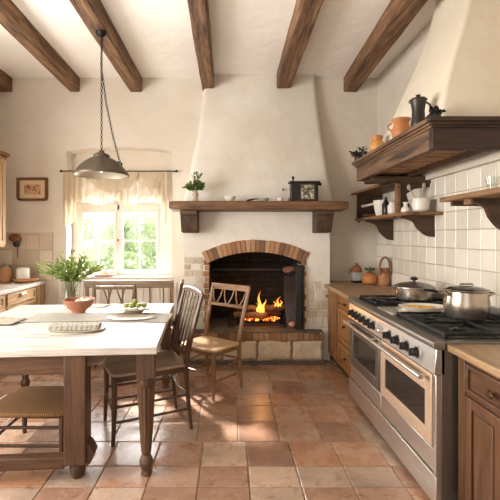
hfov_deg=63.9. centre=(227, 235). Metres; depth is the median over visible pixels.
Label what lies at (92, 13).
ceiling beam
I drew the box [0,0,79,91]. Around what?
ceiling beam
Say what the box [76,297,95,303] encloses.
crumpled napkin
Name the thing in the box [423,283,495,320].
stock pot
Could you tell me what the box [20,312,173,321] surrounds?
table runner
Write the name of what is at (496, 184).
grout
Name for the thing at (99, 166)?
pendant lamp
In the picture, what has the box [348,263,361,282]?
jar
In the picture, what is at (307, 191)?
picture
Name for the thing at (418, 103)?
pitcher
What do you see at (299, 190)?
box
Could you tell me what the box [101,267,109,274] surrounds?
lidded pot
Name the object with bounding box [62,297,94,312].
terracotta bowl
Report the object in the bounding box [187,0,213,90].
ceiling beam
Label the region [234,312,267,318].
log
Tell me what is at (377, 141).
jug
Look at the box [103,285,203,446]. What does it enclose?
dining chair
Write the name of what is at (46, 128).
wall
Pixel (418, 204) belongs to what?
pot
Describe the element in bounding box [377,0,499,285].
wall
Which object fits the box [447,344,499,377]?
countertop
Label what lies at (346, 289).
countertop
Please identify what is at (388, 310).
cooktop
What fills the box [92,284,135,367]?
dining chair
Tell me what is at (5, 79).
ceiling beam
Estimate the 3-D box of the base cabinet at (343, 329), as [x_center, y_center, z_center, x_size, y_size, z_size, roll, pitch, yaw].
[1.552,1.061,4.088,0.750,0.878,0.685,0,0,0]
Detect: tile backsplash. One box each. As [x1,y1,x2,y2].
[0,232,51,279]
[377,161,499,307]
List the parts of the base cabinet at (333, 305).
panel, door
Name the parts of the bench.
post, rail, post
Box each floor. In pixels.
[0,355,430,499]
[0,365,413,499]
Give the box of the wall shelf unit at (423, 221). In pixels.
[351,181,442,239]
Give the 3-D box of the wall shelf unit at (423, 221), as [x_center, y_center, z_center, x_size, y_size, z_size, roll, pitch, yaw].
[1.749,-0.249,4.340,0.358,0.598,1.520,0,0,0]
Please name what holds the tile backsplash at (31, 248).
attached to the wall at (46, 128)
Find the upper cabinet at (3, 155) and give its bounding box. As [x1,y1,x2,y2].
[0,150,9,246]
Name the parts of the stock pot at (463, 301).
long handle, handle, lid handle, pot, lid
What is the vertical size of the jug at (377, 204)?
0.180 m
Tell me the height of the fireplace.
3.556 m
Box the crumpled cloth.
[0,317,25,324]
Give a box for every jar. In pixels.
[0,263,12,282]
[348,263,361,282]
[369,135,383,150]
[387,202,394,213]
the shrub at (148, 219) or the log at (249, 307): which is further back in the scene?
the shrub at (148, 219)
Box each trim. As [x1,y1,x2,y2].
[6,232,52,280]
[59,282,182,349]
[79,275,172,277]
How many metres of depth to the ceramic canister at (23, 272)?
4.94 m
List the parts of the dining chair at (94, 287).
leg, rail, leg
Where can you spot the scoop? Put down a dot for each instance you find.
(259, 199)
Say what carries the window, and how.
in the wall at (46, 128)
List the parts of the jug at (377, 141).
lid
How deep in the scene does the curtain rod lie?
5.14 m
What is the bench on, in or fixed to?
on the floor at (273, 475)
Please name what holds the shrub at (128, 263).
on the lawn
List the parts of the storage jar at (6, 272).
lid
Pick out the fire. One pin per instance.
(260, 308)
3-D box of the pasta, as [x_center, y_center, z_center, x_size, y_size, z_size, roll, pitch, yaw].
[1.444,0.539,3.019,0.251,0.028,0.158,0,0,0]
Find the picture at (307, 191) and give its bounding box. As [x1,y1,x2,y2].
[300,184,314,199]
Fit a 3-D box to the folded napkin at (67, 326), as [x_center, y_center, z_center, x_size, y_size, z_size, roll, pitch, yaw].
[-1.100,0.648,2.890,0.347,0.029,0.170,0,0,-5]
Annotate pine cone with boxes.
[288,321,295,326]
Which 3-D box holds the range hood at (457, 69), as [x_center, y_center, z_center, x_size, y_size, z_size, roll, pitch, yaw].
[1.619,-1.288,3.370,0.657,1.536,1.620,0,0,0]
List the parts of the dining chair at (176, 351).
leg, leg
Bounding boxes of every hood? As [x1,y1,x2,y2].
[183,74,332,200]
[352,0,499,183]
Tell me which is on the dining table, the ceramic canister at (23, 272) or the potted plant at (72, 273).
the potted plant at (72, 273)
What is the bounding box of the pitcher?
[408,94,430,126]
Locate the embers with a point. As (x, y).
(271, 317)
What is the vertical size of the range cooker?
0.990 m
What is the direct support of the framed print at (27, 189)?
attached to the wall at (46, 128)
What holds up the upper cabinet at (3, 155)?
attached to the wall
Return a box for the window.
[73,174,171,274]
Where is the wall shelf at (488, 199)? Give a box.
[439,187,499,229]
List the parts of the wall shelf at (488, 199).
rail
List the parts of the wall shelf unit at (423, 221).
panel, post, rail, scroll panel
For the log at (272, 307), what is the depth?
5.11 m
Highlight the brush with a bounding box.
[9,234,20,257]
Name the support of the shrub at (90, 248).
on the lawn
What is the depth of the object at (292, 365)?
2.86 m
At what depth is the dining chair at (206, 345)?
3.94 m
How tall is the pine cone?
0.075 m
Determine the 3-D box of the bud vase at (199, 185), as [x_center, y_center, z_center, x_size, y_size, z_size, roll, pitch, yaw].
[-0.367,-0.572,4.620,0.262,0.355,0.227,0,0,36]
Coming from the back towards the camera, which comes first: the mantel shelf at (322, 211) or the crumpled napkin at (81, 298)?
the mantel shelf at (322, 211)
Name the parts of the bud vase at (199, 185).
stem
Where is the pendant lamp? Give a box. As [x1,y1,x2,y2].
[73,29,128,178]
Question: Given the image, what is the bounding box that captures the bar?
[230,324,283,325]
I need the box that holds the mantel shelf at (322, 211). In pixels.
[169,201,348,232]
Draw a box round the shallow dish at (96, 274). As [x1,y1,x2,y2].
[92,273,115,276]
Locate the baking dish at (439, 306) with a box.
[398,303,443,311]
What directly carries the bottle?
on the wall shelf unit at (423, 221)
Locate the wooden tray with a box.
[12,276,38,282]
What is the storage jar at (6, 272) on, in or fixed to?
on the countertop at (5, 288)
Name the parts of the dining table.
leg, rail, post, leg, leg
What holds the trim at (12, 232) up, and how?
attached to the wall at (46, 128)
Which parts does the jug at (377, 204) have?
handle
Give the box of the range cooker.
[343,292,499,499]
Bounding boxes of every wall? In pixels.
[0,78,376,304]
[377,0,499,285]
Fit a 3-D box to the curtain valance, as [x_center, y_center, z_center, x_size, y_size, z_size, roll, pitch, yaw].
[-1.448,-0.477,5.137,1.325,0.696,0.094,0,0,0]
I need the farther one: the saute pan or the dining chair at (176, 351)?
the dining chair at (176, 351)
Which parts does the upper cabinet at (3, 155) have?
door, cornice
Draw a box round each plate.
[52,326,104,332]
[110,303,158,312]
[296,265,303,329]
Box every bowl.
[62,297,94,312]
[224,196,235,200]
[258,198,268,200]
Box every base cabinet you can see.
[0,284,44,312]
[326,289,342,370]
[338,295,350,377]
[458,357,499,499]
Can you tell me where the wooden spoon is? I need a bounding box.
[407,184,415,197]
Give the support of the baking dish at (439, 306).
on the range cooker
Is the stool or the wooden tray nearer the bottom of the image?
the stool
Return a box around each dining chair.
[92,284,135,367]
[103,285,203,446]
[158,279,183,376]
[180,282,250,400]
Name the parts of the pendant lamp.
lamp shade, chain, chain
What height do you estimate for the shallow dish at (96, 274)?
0.032 m
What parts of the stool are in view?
leg, seat, leg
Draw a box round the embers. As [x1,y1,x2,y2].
[245,316,279,320]
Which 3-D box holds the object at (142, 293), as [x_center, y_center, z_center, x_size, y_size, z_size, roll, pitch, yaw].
[-1.365,1.050,5.187,1.670,0.900,0.026,0,0,0]
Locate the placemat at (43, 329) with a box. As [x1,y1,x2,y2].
[26,325,106,334]
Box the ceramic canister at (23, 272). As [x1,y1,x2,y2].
[16,267,29,278]
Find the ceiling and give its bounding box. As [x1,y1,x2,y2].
[0,0,436,77]
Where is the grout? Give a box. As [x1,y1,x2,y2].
[377,162,499,306]
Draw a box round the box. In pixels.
[288,176,321,200]
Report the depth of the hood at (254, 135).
4.98 m
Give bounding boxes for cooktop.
[357,298,499,347]
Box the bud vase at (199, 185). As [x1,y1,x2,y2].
[182,171,204,200]
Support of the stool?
on the floor at (273, 475)
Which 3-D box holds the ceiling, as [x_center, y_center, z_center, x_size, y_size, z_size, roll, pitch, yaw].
[-0.516,-2.129,2.150,5.207,0.150,6.700,0,0,0]
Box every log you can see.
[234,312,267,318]
[237,305,257,310]
[247,310,280,315]
[264,303,284,310]
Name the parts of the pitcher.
lid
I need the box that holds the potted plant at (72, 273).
[36,248,103,308]
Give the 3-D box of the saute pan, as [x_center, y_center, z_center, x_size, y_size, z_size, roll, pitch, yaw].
[1.600,0.446,3.440,0.332,0.192,0.332,0,0,33]
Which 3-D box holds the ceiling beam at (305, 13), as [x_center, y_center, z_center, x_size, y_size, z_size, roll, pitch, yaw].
[0.660,-1.963,2.000,0.189,0.191,6.400,0,0,1]
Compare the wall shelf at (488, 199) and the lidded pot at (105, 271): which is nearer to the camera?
the wall shelf at (488, 199)
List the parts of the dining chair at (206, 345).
leg, leg, seat rail, seat, leg, rail, rail, leg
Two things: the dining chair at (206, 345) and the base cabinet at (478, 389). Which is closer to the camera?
the base cabinet at (478, 389)
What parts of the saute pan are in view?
lid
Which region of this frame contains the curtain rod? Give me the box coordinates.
[60,170,177,171]
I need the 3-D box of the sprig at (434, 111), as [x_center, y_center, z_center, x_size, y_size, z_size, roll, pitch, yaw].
[1.408,-0.823,2.697,0.100,0.109,0.126,0,0,39]
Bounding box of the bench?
[84,280,174,349]
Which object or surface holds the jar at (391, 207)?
on the wall shelf unit at (423, 221)
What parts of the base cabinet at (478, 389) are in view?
drawer, door, panel, knob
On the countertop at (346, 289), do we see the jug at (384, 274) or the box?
the jug at (384, 274)
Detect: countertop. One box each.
[0,281,45,294]
[324,281,395,298]
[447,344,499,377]
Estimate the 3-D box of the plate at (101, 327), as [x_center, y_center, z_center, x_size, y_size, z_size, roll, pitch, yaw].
[-1.090,0.668,2.880,0.399,0.012,0.236,0,0,0]
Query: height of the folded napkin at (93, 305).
0.016 m
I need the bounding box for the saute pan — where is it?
[392,277,435,301]
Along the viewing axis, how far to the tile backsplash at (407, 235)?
3.45 m
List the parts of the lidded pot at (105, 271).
pot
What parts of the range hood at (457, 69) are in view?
crown moulding, crown moulding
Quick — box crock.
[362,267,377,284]
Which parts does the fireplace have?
fire grate, hearth guard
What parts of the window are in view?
sash, sash, sash, sash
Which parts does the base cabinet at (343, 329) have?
drawer, drawer, door, panel, panel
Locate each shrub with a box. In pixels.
[83,216,123,269]
[97,251,155,269]
[99,213,150,266]
[132,201,155,269]
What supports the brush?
hanging from the wall at (46, 128)
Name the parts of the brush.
handle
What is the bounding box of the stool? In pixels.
[0,386,63,451]
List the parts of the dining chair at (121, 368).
leg, leg, seat, seat rail, leg, rail, rail, leg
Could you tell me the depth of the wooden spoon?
3.71 m
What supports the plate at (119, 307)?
on the dining table
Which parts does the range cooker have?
control knob, door handle, control knob, door glass, storage drawer, oven door, control knob, control knob, control knob, control knob, control knob, kick panel, rail, control panel, door handle, control knob, door glass, oven door, storage drawer, griddle plate, control knob, burner, burner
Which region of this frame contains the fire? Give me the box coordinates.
[256,293,281,312]
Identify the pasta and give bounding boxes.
[404,305,436,307]
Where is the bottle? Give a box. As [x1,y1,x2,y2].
[382,197,388,214]
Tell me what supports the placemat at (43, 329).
on the dining table
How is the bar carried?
on the fireplace
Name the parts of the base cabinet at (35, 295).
drawer, drawer, door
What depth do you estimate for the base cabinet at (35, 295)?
4.67 m
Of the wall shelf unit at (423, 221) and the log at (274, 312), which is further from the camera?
the log at (274, 312)
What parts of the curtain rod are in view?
rod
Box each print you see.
[16,178,47,200]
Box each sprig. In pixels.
[349,146,367,159]
[429,105,445,115]
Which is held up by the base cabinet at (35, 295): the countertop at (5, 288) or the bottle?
the countertop at (5, 288)
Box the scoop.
[246,198,268,200]
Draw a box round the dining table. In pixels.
[0,303,173,478]
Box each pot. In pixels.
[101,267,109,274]
[387,117,410,137]
[411,198,429,210]
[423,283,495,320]
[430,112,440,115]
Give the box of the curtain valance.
[63,171,166,225]
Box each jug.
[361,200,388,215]
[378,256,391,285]
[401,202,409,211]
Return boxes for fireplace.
[183,74,332,364]
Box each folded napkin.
[48,321,101,330]
[89,304,109,307]
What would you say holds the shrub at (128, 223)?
on the lawn
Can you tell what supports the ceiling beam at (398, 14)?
attached to the ceiling
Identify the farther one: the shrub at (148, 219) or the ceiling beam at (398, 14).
the shrub at (148, 219)
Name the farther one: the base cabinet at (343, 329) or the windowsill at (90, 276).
the windowsill at (90, 276)
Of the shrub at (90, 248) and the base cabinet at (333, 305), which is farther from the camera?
the shrub at (90, 248)
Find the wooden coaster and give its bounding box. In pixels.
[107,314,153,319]
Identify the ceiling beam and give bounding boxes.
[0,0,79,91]
[0,69,11,91]
[69,0,141,91]
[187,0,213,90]
[276,0,323,88]
[344,0,427,91]

